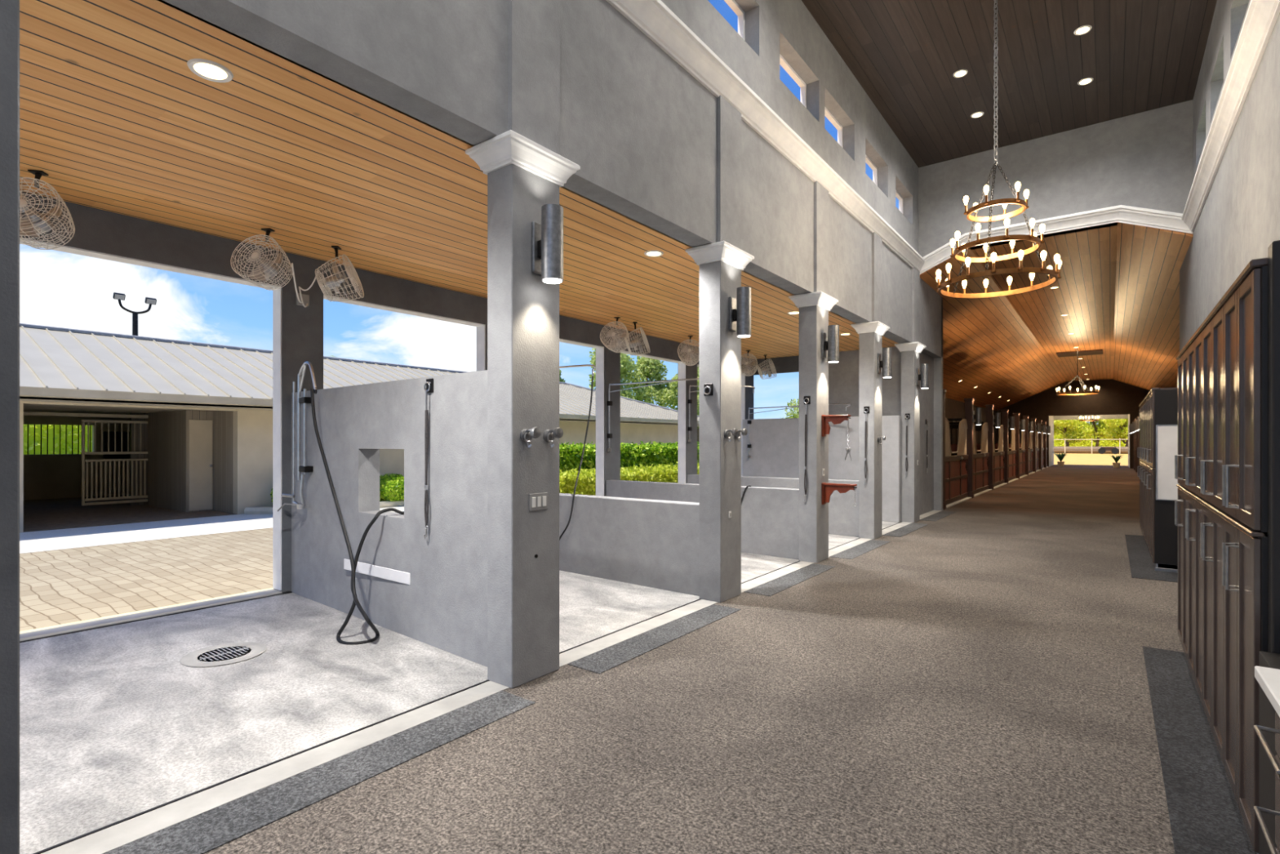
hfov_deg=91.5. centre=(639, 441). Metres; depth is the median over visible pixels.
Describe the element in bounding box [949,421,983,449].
divider
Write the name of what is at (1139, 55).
ceiling
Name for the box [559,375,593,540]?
hose
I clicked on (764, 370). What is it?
fan
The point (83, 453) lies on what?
gate
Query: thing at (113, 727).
floor
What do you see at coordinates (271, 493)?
round shrub
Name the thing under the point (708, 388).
block
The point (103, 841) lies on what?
curb
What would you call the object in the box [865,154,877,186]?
window
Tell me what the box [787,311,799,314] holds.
recessed light
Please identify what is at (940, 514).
rubber mat
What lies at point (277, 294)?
trim
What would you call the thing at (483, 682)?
trim
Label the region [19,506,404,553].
ground
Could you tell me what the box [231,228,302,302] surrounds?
fan
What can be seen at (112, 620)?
trim
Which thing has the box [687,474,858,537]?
wall
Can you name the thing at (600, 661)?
rubber mat
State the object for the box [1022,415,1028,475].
post
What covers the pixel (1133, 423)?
wall sconce
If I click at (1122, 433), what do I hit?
tree
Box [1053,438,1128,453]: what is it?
rail fence
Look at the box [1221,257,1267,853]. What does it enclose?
locker
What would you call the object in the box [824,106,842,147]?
window
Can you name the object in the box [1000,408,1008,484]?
post
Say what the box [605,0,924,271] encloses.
trim
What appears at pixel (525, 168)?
column
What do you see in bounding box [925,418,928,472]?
tie
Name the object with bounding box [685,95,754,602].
column
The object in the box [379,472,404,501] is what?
hedge
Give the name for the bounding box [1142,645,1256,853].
rubber mat
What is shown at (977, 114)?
recessed light
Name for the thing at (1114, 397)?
wall
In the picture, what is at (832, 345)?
wall sconce
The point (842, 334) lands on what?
recessed light
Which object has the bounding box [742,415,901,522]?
wall
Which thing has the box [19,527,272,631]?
ground
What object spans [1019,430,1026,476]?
stall
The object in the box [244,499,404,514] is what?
kerb
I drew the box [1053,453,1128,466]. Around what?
ground
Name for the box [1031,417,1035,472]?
post
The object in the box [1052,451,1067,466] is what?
potted plant
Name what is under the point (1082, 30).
recessed light
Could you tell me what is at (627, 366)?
tree
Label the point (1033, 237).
chandelier
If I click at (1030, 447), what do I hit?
stall
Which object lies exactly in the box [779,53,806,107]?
window
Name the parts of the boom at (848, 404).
stay rod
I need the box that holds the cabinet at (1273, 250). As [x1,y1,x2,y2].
[1267,240,1279,653]
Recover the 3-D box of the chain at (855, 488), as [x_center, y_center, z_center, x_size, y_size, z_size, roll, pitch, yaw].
[2.805,0.716,8.131,0.044,0.250,0.019,0,0,37]
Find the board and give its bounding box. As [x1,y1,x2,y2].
[343,558,409,584]
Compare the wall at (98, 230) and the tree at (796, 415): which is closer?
the wall at (98, 230)
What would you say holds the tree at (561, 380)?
on the ground
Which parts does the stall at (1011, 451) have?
curved rail, rail frame, panel, shoulder panel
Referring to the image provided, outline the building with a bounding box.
[19,323,699,532]
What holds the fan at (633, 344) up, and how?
hanging from the ceiling at (113, 108)
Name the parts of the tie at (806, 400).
wall plate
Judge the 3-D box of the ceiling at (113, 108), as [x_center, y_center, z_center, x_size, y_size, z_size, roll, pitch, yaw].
[-1.492,-2.035,7.078,4.190,0.150,17.500,0,0,37]
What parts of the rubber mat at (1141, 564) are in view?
edge strip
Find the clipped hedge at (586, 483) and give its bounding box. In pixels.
[559,461,699,495]
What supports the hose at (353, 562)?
hanging from the wall at (443, 606)
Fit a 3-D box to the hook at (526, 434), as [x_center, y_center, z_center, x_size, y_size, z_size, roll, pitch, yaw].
[-0.715,-0.028,4.086,0.115,0.140,0.090,0,0,37]
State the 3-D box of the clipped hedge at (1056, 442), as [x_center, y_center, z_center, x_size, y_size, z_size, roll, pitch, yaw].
[71.857,-0.482,98.534,32.666,4.503,2.517,0,0,37]
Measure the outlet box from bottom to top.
0.120 m
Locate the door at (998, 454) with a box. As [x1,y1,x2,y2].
[993,424,1004,486]
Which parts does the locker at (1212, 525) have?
handle, handle, door, door, handle, handle, cornice, rail, door, door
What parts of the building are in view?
closet door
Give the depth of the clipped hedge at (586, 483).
14.84 m
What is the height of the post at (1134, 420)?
2.840 m
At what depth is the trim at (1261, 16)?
6.34 m
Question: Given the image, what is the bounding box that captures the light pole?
[112,292,156,335]
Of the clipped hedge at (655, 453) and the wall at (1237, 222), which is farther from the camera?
the clipped hedge at (655, 453)
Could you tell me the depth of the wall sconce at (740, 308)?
6.22 m
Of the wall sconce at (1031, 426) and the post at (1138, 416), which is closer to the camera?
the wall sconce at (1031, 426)
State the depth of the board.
5.31 m
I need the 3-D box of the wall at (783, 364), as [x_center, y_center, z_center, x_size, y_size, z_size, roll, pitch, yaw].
[3.235,-1.780,14.535,1.650,0.360,0.100,0,0,37]
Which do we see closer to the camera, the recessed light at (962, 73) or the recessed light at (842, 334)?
the recessed light at (962, 73)
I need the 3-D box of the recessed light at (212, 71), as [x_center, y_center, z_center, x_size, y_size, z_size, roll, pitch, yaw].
[-2.266,-1.955,3.289,0.204,0.012,0.204,0,0,37]
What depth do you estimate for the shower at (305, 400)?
6.13 m
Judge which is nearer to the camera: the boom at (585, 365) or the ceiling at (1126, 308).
the boom at (585, 365)
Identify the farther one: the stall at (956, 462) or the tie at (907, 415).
the stall at (956, 462)
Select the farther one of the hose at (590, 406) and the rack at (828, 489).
the rack at (828, 489)
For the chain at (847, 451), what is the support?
hanging from the rack at (834, 419)
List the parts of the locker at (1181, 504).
handle, handle, handle, handle, door, door, rail, cornice, door, door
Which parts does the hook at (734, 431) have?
knob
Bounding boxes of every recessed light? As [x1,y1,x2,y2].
[186,58,233,82]
[644,250,663,257]
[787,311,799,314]
[839,333,850,335]
[953,69,968,77]
[970,111,983,118]
[1073,25,1092,35]
[1077,77,1093,85]
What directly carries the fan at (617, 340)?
hanging from the ceiling at (113, 108)
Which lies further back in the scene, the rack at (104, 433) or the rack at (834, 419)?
the rack at (104, 433)
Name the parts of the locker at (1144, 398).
door, door, door, door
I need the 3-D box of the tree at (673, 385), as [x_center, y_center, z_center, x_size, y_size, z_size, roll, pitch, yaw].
[4.126,-2.247,45.123,3.962,7.735,4.535,0,0,37]
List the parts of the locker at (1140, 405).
door, door, door, door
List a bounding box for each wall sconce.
[531,204,563,284]
[728,286,751,337]
[821,324,839,362]
[877,347,892,377]
[916,363,928,388]
[972,407,981,424]
[992,412,999,427]
[1007,416,1014,429]
[1018,418,1025,430]
[1027,421,1033,431]
[1035,422,1040,432]
[1041,424,1045,433]
[1045,426,1050,433]
[1132,422,1136,431]
[1134,419,1138,431]
[1137,417,1139,429]
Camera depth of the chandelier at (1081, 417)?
40.52 m
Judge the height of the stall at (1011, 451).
2.200 m
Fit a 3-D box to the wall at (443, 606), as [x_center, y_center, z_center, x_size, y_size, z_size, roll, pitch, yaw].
[-2.220,0.545,5.472,3.457,2.110,0.200,0,0,39]
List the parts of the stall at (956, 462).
shoulder panel, panel, curved rail, rail frame, shoulder panel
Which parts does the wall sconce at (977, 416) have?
plate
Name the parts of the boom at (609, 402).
stay rod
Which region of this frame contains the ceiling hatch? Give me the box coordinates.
[1056,349,1102,357]
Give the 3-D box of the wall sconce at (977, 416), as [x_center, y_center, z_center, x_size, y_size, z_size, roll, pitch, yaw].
[9.578,-0.722,17.703,0.218,0.486,0.146,0,0,37]
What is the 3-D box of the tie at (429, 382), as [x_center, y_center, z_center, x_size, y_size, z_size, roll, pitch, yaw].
[-1.650,0.134,4.854,0.090,1.253,0.042,0,0,37]
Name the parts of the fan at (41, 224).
motor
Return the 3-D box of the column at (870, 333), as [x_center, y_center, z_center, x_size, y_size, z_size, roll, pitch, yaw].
[3.874,-0.920,10.469,0.450,5.040,0.640,0,0,37]
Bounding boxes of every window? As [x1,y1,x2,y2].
[724,0,744,39]
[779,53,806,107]
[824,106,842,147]
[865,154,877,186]
[895,190,902,213]
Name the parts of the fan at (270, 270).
motor, power cord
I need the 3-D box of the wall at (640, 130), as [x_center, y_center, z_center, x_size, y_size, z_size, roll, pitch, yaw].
[0.987,-3.780,6.710,0.250,3.640,19.900,0,0,37]
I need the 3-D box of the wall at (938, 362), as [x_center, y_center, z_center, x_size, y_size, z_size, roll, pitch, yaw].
[6.948,-0.900,14.608,0.250,5.000,0.150,0,0,37]
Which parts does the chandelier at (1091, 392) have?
hoop chain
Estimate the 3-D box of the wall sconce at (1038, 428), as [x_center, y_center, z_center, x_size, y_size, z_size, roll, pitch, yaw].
[20.844,-0.722,32.629,0.218,0.486,0.146,0,0,37]
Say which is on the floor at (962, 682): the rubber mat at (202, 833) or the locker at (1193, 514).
the rubber mat at (202, 833)
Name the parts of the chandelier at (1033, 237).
bulb, bulb, bulb, bulb, bulb, bulb, bulb, bulb, bulb, bulb, bulb, bulb, chain, hoop chain, bulb, bulb, bulb, bulb, bulb, bulb, bulb, bulb, bulb, bulb, bulb, bulb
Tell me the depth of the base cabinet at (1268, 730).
2.05 m
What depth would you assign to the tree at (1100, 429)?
90.88 m
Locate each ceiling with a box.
[19,0,898,359]
[801,0,1217,168]
[920,222,1192,297]
[942,253,1180,410]
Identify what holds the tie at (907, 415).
attached to the column at (911, 351)
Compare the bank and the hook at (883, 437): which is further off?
the bank
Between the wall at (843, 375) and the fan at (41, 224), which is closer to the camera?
the fan at (41, 224)
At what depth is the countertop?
1.83 m
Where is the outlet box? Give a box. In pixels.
[295,293,309,306]
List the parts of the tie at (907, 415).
wall plate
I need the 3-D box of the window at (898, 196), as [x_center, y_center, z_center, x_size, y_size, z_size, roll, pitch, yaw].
[4.867,-4.585,12.000,0.070,0.570,1.220,0,0,37]
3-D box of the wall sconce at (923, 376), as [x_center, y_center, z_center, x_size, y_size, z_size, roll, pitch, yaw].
[5.633,-1.302,12.411,0.218,0.486,0.146,0,0,37]
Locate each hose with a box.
[310,388,404,644]
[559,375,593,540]
[741,484,751,503]
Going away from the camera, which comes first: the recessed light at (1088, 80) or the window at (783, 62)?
the window at (783, 62)
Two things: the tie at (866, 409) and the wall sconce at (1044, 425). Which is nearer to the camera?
the tie at (866, 409)
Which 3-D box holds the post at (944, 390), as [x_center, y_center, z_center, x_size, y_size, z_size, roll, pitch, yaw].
[7.134,0.180,14.812,0.230,2.840,0.210,0,0,37]
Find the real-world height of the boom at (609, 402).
1.164 m
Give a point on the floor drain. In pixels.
(232, 652)
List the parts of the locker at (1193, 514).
handle, handle, door, handle, handle, door, cornice, rail, door, door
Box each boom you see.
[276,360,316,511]
[559,364,595,376]
[606,377,699,452]
[687,385,755,442]
[747,403,850,457]
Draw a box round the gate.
[81,419,147,505]
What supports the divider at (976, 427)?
on the floor
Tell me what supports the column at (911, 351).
on the floor at (962, 682)
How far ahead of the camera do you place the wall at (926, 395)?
14.04 m
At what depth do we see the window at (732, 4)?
7.04 m
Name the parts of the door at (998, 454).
curved rail, rail frame, panel, shoulder panel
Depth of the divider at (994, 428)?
30.20 m
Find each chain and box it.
[844,420,851,460]
[853,488,856,506]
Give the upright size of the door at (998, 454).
2.200 m
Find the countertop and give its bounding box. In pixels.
[1254,665,1279,716]
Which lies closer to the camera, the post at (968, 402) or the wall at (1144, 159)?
the wall at (1144, 159)
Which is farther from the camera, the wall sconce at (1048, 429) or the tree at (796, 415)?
the tree at (796, 415)
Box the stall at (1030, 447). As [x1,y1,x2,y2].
[1028,431,1033,473]
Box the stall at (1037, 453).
[1035,431,1039,470]
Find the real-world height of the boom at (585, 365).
1.164 m
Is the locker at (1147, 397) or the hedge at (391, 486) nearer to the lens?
the locker at (1147, 397)
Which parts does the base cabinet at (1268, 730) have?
handle, handle, drawer, drawer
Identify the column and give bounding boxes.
[0,0,19,853]
[465,0,580,688]
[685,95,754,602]
[788,180,838,563]
[850,231,889,539]
[894,267,926,522]
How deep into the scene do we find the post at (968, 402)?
17.74 m
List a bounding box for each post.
[942,389,946,509]
[964,398,973,497]
[985,404,993,489]
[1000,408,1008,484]
[1013,413,1019,479]
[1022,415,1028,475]
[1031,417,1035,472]
[1036,419,1041,470]
[1041,421,1046,467]
[1133,419,1135,470]
[1135,417,1137,471]
[1137,416,1140,475]
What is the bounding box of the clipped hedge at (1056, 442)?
[1053,426,1125,446]
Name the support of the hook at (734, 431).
attached to the column at (721, 263)
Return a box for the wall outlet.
[728,511,731,518]
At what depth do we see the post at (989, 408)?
20.78 m
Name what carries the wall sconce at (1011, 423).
attached to the post at (1004, 411)
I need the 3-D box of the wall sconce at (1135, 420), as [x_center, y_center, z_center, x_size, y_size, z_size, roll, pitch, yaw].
[21.793,-0.722,27.276,0.218,0.486,0.146,0,0,37]
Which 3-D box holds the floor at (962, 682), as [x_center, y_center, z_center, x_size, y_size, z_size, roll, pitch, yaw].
[13.675,1.675,19.810,4.600,0.150,56.100,0,0,37]
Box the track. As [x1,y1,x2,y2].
[23,411,148,417]
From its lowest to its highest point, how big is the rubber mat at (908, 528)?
0.006 m
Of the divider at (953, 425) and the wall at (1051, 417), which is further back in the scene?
the wall at (1051, 417)
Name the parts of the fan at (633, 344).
motor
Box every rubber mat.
[102,690,535,853]
[567,604,741,673]
[744,563,835,595]
[830,539,890,559]
[882,522,928,537]
[920,511,955,520]
[1124,534,1177,582]
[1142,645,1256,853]
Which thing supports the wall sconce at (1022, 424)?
attached to the post at (1016, 415)
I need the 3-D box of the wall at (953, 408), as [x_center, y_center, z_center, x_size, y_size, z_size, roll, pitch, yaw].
[14.149,-0.350,29.037,0.200,3.900,31.600,0,0,37]
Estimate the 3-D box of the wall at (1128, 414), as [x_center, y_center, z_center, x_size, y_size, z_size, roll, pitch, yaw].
[30.955,-0.200,39.217,0.300,3.600,4.300,0,0,37]
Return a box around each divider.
[947,417,962,451]
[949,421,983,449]
[949,424,999,448]
[949,426,1011,448]
[975,427,1021,447]
[977,429,1029,446]
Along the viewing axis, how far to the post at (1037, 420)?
35.36 m
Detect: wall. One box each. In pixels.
[19,191,753,593]
[156,0,942,357]
[291,369,487,666]
[559,493,699,595]
[605,480,799,559]
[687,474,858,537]
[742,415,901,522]
[753,355,799,375]
[828,346,901,416]
[918,99,1192,257]
[920,351,933,515]
[933,296,942,510]
[945,397,995,444]
[995,379,1149,468]
[1048,415,1053,466]
[1053,413,1128,419]
[1128,413,1129,467]
[1179,0,1279,351]
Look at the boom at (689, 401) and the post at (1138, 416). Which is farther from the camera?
the post at (1138, 416)
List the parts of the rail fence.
rail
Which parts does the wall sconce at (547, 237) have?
plate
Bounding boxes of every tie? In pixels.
[423,377,433,538]
[803,395,810,502]
[863,406,869,484]
[905,413,910,476]
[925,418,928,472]
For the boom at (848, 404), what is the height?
1.163 m
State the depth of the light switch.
4.20 m
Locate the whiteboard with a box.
[1155,424,1178,500]
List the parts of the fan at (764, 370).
motor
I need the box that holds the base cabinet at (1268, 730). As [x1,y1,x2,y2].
[1253,650,1279,853]
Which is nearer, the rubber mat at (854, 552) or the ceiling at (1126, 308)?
the rubber mat at (854, 552)
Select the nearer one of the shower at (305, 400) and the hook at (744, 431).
the shower at (305, 400)
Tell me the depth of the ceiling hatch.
26.47 m
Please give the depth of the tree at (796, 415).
46.14 m
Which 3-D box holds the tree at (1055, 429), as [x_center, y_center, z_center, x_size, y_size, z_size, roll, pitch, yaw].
[61.116,-2.713,94.691,6.249,8.722,7.759,0,0,37]
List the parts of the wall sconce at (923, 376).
plate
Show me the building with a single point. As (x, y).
(206, 437)
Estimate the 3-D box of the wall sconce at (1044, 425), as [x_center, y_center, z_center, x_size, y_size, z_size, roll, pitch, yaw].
[22.892,-0.722,35.342,0.218,0.486,0.146,0,0,37]
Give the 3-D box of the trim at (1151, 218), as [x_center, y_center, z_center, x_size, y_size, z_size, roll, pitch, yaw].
[7.328,-3.725,11.414,4.403,0.650,0.150,0,0,37]
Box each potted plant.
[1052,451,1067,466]
[1110,454,1123,467]
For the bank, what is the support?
on the ground at (1071, 459)
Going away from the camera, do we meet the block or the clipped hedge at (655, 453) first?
the block
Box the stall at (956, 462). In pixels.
[945,417,968,504]
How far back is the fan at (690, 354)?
11.46 m
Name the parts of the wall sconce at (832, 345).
plate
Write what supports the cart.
on the ground at (1071, 459)
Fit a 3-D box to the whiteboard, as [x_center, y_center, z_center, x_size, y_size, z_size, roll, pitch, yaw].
[6.639,0.255,7.540,0.612,0.930,0.025,0,0,37]
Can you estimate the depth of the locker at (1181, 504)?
4.53 m
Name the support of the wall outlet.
attached to the column at (721, 263)
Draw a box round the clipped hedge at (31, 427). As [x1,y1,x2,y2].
[23,424,92,454]
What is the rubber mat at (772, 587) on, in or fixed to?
on the floor at (962, 682)
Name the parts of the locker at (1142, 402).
door, door, door, door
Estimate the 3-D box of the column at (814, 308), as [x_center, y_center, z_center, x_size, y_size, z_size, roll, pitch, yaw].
[2.362,-0.920,8.466,0.450,5.040,0.640,0,0,37]
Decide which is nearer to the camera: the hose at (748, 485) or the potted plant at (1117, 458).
the hose at (748, 485)
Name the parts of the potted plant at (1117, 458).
pot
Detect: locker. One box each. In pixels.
[1137,403,1141,528]
[1139,400,1144,535]
[1141,397,1146,542]
[1143,392,1149,551]
[1146,387,1177,567]
[1174,344,1189,661]
[1185,326,1204,703]
[1200,298,1226,764]
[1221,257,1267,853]
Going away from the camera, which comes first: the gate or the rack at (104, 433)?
the gate
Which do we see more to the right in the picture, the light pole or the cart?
the cart
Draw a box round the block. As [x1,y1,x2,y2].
[703,383,712,395]
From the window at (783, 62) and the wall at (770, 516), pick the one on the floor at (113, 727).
the wall at (770, 516)
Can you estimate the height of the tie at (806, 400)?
1.414 m
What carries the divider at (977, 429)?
on the floor
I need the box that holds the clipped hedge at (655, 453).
[559,440,699,475]
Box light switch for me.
[528,492,547,511]
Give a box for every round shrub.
[270,488,272,504]
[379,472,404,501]
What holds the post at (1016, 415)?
on the floor at (962, 682)
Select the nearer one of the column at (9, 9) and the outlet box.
the column at (9, 9)
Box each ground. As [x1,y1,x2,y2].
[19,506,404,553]
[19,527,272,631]
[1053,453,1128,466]
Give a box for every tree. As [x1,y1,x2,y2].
[559,368,565,382]
[587,347,639,399]
[622,355,677,408]
[668,366,699,441]
[780,399,799,418]
[1053,419,1093,446]
[1053,425,1063,435]
[1083,419,1122,446]
[1098,418,1128,446]
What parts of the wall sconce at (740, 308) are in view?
plate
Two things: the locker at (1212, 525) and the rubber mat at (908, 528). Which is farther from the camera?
the rubber mat at (908, 528)
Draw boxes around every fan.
[19,169,75,249]
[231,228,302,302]
[298,245,364,307]
[600,316,629,352]
[624,321,649,355]
[677,335,699,365]
[741,350,757,376]
[757,355,776,378]
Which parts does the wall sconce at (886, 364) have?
plate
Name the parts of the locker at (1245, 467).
handle, handle, door, door, handle, handle, rail, cornice, door, door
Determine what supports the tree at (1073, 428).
on the ground at (1071, 459)
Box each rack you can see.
[102,431,129,458]
[821,414,850,436]
[821,482,857,504]
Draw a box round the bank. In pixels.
[1053,446,1128,453]
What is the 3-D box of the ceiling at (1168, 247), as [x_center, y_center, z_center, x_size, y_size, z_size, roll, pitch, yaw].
[8.068,-3.652,12.390,4.230,0.595,2.300,0,0,37]
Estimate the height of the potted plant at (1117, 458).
0.831 m
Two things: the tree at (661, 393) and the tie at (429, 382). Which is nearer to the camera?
the tie at (429, 382)
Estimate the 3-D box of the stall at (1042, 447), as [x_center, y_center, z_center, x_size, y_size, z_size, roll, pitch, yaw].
[23.685,0.460,36.748,0.150,2.200,3.002,0,0,37]
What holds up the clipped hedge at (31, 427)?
on the ground
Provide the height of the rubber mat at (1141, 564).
0.045 m
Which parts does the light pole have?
glass, glass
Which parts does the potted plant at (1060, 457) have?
pot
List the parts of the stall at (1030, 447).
panel, curved rail, shoulder panel, rail frame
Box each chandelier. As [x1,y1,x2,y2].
[935,0,1062,297]
[1056,347,1099,395]
[1079,414,1099,421]
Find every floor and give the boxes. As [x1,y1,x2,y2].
[19,520,900,853]
[204,464,1183,853]
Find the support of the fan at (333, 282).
hanging from the ceiling at (113, 108)
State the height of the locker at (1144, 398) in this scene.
2.270 m
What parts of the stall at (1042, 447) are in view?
panel, rail frame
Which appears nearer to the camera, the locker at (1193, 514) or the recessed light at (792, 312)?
the locker at (1193, 514)
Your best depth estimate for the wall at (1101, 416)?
41.97 m
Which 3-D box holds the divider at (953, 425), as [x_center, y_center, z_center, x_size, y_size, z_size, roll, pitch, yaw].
[12.796,0.460,24.796,2.650,2.280,0.080,0,0,37]
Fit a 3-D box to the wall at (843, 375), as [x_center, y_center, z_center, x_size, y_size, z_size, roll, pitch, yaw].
[4.655,-0.180,13.413,1.970,3.560,0.180,0,0,37]
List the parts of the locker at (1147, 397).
door, door, door, door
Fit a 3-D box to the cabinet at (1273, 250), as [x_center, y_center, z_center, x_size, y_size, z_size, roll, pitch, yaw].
[2.496,0.447,2.041,0.615,2.306,0.085,0,0,37]
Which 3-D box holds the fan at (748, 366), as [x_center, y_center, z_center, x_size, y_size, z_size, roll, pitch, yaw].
[2.304,-1.688,13.345,0.462,0.553,0.435,0,0,20]
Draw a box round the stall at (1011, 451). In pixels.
[1008,426,1016,480]
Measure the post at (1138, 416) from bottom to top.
2.840 m
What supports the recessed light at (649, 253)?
in the ceiling at (113, 108)
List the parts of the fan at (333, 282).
power cord, motor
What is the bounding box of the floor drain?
[179,641,266,666]
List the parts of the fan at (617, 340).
motor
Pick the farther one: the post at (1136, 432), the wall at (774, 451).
the post at (1136, 432)
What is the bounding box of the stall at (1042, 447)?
[1041,431,1044,467]
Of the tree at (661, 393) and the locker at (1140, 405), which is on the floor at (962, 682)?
the locker at (1140, 405)
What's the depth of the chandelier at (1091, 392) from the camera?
25.15 m
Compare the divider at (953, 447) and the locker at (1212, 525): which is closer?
the locker at (1212, 525)
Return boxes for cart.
[1097,447,1119,453]
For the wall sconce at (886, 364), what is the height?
0.486 m
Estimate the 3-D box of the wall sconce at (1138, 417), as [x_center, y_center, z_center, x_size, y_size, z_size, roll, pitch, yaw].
[19.564,-0.722,24.323,0.218,0.486,0.146,0,0,37]
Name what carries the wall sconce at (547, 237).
attached to the column at (525, 168)
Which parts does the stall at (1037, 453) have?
panel, shoulder panel, rail frame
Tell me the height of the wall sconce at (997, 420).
0.486 m
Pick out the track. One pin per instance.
(25, 413)
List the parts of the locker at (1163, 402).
door, door, door, door, cornice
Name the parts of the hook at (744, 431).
knob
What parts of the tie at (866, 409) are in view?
wall plate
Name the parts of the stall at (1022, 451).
panel, rail frame, curved rail, shoulder panel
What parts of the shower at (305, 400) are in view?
tap lever, boom arm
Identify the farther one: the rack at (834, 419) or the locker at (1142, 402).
the locker at (1142, 402)
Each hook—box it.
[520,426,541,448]
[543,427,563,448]
[724,427,737,441]
[733,428,747,441]
[877,435,885,444]
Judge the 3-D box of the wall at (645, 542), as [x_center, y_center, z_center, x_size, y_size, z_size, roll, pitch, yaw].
[-0.669,1.125,7.534,3.455,0.950,0.180,0,0,37]
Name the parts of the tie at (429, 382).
wall plate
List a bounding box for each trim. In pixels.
[19,237,745,590]
[19,588,288,641]
[32,521,902,853]
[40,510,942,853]
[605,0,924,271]
[920,204,1193,274]
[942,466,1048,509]
[1181,0,1279,231]

